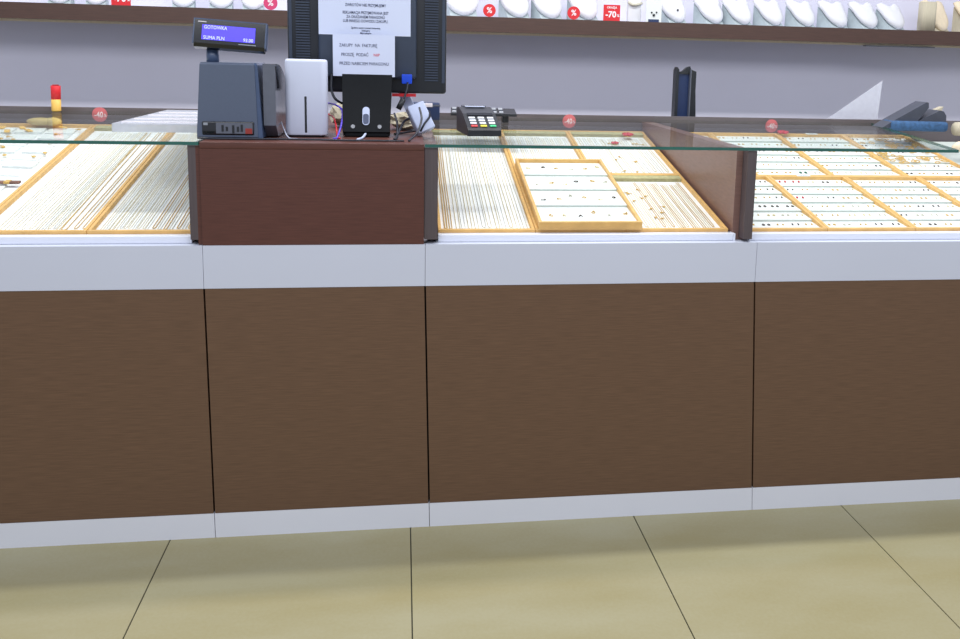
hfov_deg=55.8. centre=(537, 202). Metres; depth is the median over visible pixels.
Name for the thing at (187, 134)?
necklace
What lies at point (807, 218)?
tray
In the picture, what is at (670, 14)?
bust
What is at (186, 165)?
necklace
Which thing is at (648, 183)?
necklace
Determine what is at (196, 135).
necklace
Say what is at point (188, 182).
necklace
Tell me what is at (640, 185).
necklace
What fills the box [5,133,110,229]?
necklace
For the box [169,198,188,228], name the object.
necklace
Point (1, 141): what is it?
glass
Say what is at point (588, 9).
bust
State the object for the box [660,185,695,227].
necklace
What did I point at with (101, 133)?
necklace
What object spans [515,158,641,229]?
tray
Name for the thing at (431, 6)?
vent
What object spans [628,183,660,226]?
necklace
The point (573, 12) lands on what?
disc
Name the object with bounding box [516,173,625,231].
tray
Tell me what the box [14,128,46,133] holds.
card
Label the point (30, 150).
card
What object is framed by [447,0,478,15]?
bust
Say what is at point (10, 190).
tray
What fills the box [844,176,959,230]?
tray
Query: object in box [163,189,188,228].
necklace
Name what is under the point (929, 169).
tray
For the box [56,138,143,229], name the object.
necklace
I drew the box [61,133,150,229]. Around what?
necklace
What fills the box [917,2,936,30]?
post
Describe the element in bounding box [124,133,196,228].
necklace
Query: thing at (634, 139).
necklace
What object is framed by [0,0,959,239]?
wall
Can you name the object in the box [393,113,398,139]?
cable
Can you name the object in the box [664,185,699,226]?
necklace
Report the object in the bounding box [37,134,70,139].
card
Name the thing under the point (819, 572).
floor
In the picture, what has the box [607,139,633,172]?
necklace
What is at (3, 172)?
card
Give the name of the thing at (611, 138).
necklace
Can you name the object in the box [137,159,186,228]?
necklace
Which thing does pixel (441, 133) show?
tray
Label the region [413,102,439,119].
box
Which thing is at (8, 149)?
card
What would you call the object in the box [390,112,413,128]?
wrap
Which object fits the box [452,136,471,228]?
necklace
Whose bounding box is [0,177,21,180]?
card
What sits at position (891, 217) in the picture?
tray
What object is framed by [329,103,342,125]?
wrap
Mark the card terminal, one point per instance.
(472, 120)
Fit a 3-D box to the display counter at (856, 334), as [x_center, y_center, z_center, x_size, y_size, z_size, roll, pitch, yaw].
[1.366,0.240,3.215,1.833,1.019,1.361,0,9,-9]
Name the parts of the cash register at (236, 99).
connector panel, edge trim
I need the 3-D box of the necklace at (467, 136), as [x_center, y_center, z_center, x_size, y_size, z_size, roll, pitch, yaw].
[-0.182,-0.083,2.747,0.011,0.167,0.822,0,9,-9]
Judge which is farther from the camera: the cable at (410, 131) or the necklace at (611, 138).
the necklace at (611, 138)
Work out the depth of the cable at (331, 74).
2.36 m
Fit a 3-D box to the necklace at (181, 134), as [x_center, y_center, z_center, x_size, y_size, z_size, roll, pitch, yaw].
[-1.111,-0.077,2.589,0.008,0.166,0.822,0,9,-9]
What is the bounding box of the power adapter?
[406,101,434,135]
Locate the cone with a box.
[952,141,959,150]
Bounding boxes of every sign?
[111,0,130,5]
[603,5,619,20]
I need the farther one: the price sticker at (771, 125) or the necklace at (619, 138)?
the price sticker at (771, 125)
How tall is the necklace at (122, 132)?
0.166 m
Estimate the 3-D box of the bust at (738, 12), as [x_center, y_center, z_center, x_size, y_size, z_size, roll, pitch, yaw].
[0.916,-0.867,4.114,0.148,0.129,0.107,-5,11,-34]
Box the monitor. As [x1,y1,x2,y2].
[287,0,446,136]
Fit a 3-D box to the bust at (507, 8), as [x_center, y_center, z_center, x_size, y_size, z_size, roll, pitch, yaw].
[-0.099,-0.871,3.965,0.152,0.133,0.110,-4,10,-28]
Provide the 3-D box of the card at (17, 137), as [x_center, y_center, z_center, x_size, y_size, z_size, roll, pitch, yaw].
[-1.632,-0.205,2.851,0.080,0.013,0.047,1,9,-6]
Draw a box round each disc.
[263,0,277,9]
[483,4,495,16]
[567,6,579,19]
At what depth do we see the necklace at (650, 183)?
2.59 m
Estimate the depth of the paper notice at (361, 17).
2.37 m
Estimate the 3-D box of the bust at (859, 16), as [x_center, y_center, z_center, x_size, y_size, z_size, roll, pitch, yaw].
[1.523,-0.869,4.206,0.152,0.133,0.110,-5,11,-34]
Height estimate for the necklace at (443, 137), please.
0.167 m
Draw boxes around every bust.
[47,0,74,3]
[85,0,108,4]
[172,0,195,7]
[208,0,233,8]
[241,0,263,9]
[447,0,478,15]
[498,0,529,17]
[531,0,561,18]
[567,0,597,19]
[661,0,685,22]
[693,0,722,23]
[721,0,751,24]
[752,0,782,25]
[784,0,814,26]
[816,0,846,27]
[847,1,877,28]
[875,3,904,29]
[921,0,947,30]
[951,1,959,31]
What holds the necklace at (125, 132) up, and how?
in the tray at (17, 201)
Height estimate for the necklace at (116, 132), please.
0.166 m
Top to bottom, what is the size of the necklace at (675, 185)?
0.072 m
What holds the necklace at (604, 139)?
in the tray at (598, 135)
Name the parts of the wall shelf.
clip strip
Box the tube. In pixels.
[50,84,60,111]
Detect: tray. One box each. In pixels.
[0,123,94,206]
[0,124,168,234]
[87,133,198,233]
[112,110,197,132]
[432,129,534,232]
[501,130,583,173]
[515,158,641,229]
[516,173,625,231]
[567,131,679,173]
[611,174,727,231]
[691,132,716,139]
[709,132,832,175]
[752,175,826,231]
[768,176,915,230]
[776,133,906,175]
[842,134,959,176]
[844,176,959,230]
[917,176,959,202]
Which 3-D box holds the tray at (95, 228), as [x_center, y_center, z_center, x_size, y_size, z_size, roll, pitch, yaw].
[-1.028,-0.084,2.625,0.248,0.206,0.912,0,9,-9]
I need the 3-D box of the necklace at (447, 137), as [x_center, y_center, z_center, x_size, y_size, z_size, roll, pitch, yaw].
[-0.249,-0.080,2.727,0.011,0.167,0.822,0,9,-9]
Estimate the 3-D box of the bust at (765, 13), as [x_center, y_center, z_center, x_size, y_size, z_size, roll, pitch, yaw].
[1.064,-0.867,4.136,0.148,0.129,0.107,-5,11,-34]
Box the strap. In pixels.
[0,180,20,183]
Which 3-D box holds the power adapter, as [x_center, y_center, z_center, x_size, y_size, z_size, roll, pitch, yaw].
[-0.313,-0.225,2.416,0.073,0.093,0.062,-2,10,-23]
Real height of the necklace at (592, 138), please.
0.076 m
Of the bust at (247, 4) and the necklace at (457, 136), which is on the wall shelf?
the bust at (247, 4)
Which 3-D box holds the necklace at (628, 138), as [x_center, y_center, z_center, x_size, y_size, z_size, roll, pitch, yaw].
[0.351,-0.164,3.044,0.010,0.076,0.372,0,9,-9]
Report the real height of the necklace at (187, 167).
0.166 m
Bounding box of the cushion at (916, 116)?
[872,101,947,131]
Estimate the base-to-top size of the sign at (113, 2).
0.068 m
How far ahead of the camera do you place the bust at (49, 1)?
3.66 m
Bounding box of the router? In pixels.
[285,59,327,136]
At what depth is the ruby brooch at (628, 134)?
3.19 m
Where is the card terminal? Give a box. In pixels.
[456,105,500,135]
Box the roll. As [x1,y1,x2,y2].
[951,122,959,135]
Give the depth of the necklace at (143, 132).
2.49 m
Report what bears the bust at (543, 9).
on the wall shelf
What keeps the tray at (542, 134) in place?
on the display counter at (571, 375)
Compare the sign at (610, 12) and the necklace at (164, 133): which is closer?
the necklace at (164, 133)
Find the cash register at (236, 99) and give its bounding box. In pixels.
[192,17,285,137]
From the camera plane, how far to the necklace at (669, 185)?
2.58 m
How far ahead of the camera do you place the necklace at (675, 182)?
2.60 m
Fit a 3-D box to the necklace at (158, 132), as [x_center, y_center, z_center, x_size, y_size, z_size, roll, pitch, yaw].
[-1.188,-0.085,2.596,0.011,0.167,0.823,0,9,-9]
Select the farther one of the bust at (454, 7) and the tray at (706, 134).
the bust at (454, 7)
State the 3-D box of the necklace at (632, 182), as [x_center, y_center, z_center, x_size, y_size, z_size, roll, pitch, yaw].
[0.318,0.002,2.595,0.009,0.073,0.352,0,9,-9]
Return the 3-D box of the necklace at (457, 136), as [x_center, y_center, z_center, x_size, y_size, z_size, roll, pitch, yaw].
[-0.214,-0.080,2.733,0.011,0.167,0.822,0,9,-9]
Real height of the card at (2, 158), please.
0.012 m
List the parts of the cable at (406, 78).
cord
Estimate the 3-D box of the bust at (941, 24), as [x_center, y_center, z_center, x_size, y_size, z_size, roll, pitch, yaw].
[1.882,-0.878,4.266,0.146,0.151,0.105,-4,11,-31]
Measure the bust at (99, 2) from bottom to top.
0.092 m
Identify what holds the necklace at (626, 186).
in the tray at (623, 179)
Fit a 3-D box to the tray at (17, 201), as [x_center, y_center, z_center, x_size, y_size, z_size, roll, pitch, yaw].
[-1.278,-0.085,2.588,0.254,0.206,0.912,0,9,-9]
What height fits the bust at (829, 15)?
0.133 m
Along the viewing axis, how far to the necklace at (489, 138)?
2.66 m
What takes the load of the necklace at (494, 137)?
in the tray at (441, 133)
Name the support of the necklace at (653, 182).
in the tray at (623, 179)
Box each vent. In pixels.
[295,1,309,58]
[425,0,438,80]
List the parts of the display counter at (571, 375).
panel, panel, panel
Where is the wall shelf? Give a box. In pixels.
[0,1,959,47]
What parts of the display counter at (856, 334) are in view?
panel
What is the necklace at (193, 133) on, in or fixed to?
in the tray at (95, 228)
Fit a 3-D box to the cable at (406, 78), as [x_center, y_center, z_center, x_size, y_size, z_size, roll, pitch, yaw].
[-0.354,-0.292,2.392,0.043,0.094,0.039,0,9,-9]
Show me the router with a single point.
(306, 80)
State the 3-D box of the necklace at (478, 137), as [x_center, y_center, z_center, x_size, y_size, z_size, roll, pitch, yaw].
[-0.144,-0.080,2.743,0.011,0.167,0.822,0,9,-9]
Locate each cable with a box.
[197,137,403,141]
[328,102,342,138]
[328,113,340,138]
[330,73,341,103]
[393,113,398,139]
[394,117,431,134]
[394,118,409,139]
[396,74,411,109]
[408,107,422,141]
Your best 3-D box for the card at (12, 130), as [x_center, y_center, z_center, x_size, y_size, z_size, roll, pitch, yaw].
[-1.725,-0.231,2.900,0.084,0.017,0.050,0,9,-9]
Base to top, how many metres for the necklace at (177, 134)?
0.166 m
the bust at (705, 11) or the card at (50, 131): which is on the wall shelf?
the bust at (705, 11)
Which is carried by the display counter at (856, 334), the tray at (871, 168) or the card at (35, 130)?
the tray at (871, 168)
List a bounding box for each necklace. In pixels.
[0,133,101,229]
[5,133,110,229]
[13,132,116,228]
[22,132,122,228]
[29,132,125,228]
[35,133,131,229]
[41,133,136,229]
[48,132,140,228]
[53,132,145,228]
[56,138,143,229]
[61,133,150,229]
[74,132,160,228]
[83,133,164,228]
[100,134,179,229]
[106,134,183,229]
[109,134,185,229]
[113,134,188,229]
[120,133,193,228]
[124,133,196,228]
[128,135,196,228]
[133,139,199,229]
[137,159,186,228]
[143,165,187,228]
[144,167,187,229]
[152,175,187,228]
[157,182,188,229]
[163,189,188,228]
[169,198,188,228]
[177,208,189,228]
[434,136,447,228]
[438,136,451,228]
[443,137,459,228]
[447,137,464,228]
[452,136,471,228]
[457,136,478,227]
[463,136,485,227]
[467,136,491,227]
[473,136,499,227]
[478,137,505,227]
[483,136,512,227]
[489,138,520,227]
[494,137,526,226]
[592,138,617,172]
[599,140,624,172]
[603,139,626,172]
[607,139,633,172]
[611,138,637,170]
[617,183,647,225]
[618,138,644,172]
[621,186,651,227]
[622,139,650,172]
[626,186,656,227]
[628,138,656,171]
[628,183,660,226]
[632,182,665,226]
[634,139,663,172]
[639,139,668,171]
[639,185,670,226]
[640,182,674,226]
[647,183,681,227]
[650,183,685,227]
[653,182,688,226]
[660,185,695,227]
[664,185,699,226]
[669,185,705,227]
[675,182,713,226]
[675,185,710,227]
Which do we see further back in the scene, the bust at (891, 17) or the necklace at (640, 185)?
the bust at (891, 17)
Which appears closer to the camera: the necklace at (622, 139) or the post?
the necklace at (622, 139)
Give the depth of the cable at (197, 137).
2.22 m
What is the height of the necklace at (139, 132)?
0.167 m
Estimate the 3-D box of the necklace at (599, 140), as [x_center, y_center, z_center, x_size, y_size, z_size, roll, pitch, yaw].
[0.245,-0.157,3.009,0.010,0.076,0.372,0,9,-9]
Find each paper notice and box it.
[318,0,410,36]
[333,34,394,76]
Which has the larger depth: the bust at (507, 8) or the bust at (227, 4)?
the bust at (507, 8)
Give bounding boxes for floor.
[0,499,959,638]
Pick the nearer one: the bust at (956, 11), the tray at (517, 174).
the tray at (517, 174)
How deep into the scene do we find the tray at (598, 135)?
3.04 m
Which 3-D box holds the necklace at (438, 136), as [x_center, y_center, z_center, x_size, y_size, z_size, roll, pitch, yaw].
[-0.282,-0.080,2.722,0.009,0.168,0.823,0,9,-9]
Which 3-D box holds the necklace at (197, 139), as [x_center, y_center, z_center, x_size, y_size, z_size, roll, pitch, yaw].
[-1.051,-0.077,2.598,0.008,0.166,0.822,0,9,-9]
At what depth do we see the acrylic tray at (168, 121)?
2.35 m
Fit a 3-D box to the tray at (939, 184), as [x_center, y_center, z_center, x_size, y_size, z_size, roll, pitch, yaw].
[1.392,0.004,2.759,0.257,0.110,0.437,0,9,-9]
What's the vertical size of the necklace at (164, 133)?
0.167 m
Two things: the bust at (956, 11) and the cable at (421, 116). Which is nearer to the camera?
the cable at (421, 116)
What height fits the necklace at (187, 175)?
0.168 m
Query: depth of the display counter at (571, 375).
2.37 m
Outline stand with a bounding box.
[626,0,642,21]
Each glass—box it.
[0,139,204,144]
[425,123,958,152]
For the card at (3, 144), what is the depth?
2.78 m
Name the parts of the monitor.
red strip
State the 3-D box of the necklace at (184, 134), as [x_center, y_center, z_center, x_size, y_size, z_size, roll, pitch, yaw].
[-1.103,-0.077,2.590,0.008,0.166,0.822,0,9,-9]
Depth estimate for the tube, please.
2.95 m
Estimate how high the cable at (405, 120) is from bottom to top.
0.053 m
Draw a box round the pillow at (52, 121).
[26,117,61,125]
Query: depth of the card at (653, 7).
3.96 m
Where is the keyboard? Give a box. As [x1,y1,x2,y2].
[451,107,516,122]
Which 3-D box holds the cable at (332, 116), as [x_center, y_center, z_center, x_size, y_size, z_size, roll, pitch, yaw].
[-0.536,-0.201,2.376,0.007,0.052,0.225,-2,10,-20]
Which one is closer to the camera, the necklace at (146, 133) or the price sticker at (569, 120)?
the necklace at (146, 133)
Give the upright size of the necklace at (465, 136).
0.167 m
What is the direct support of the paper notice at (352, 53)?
attached to the monitor
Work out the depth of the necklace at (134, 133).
2.49 m
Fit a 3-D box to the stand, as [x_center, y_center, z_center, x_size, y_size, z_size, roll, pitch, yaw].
[0.427,-0.846,3.999,0.069,0.100,0.044,0,9,-9]
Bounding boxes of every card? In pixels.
[0,128,16,133]
[0,143,28,146]
[0,146,20,153]
[0,155,9,160]
[0,169,27,176]
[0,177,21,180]
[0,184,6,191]
[2,160,39,168]
[4,135,36,139]
[11,154,44,160]
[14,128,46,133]
[21,147,52,153]
[27,144,57,146]
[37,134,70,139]
[45,129,76,134]
[645,0,661,21]
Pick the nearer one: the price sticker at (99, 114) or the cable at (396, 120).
the cable at (396, 120)
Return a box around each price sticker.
[92,107,107,121]
[563,114,575,127]
[765,119,777,132]
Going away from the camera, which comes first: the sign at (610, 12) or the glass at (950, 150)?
the glass at (950, 150)
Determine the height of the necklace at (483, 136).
0.167 m
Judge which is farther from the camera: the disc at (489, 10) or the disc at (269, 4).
the disc at (489, 10)
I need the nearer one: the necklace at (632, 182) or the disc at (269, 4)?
the necklace at (632, 182)
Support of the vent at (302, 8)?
attached to the monitor
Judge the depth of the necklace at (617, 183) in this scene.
2.58 m
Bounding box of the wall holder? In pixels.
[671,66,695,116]
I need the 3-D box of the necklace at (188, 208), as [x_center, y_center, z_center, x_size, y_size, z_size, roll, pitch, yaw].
[-0.951,-0.084,2.631,0.010,0.168,0.823,0,9,-9]
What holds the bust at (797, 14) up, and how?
on the wall shelf
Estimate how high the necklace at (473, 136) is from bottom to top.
0.167 m
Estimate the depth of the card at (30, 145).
2.79 m
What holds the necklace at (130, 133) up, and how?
in the tray at (17, 201)
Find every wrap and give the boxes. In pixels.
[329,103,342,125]
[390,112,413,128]
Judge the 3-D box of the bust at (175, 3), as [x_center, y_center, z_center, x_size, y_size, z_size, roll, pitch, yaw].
[-1.472,-0.857,3.753,0.119,0.104,0.086,-1,10,-14]
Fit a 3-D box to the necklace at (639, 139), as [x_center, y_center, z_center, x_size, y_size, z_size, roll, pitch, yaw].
[0.389,-0.164,3.050,0.010,0.076,0.372,0,9,-9]
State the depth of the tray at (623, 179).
2.60 m
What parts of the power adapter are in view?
cord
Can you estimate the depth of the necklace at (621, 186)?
2.56 m
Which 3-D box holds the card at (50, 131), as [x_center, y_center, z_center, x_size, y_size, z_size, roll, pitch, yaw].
[-1.544,-0.230,2.928,0.083,0.015,0.052,0,9,-10]
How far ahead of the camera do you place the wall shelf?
3.91 m
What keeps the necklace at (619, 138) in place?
in the tray at (598, 135)
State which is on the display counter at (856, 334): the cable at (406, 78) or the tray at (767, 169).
the tray at (767, 169)
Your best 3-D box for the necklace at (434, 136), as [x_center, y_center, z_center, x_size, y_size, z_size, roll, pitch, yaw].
[-0.294,-0.081,2.720,0.010,0.168,0.823,0,9,-9]
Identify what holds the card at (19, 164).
in the tray at (10, 190)
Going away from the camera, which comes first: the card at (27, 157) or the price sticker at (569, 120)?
the card at (27, 157)

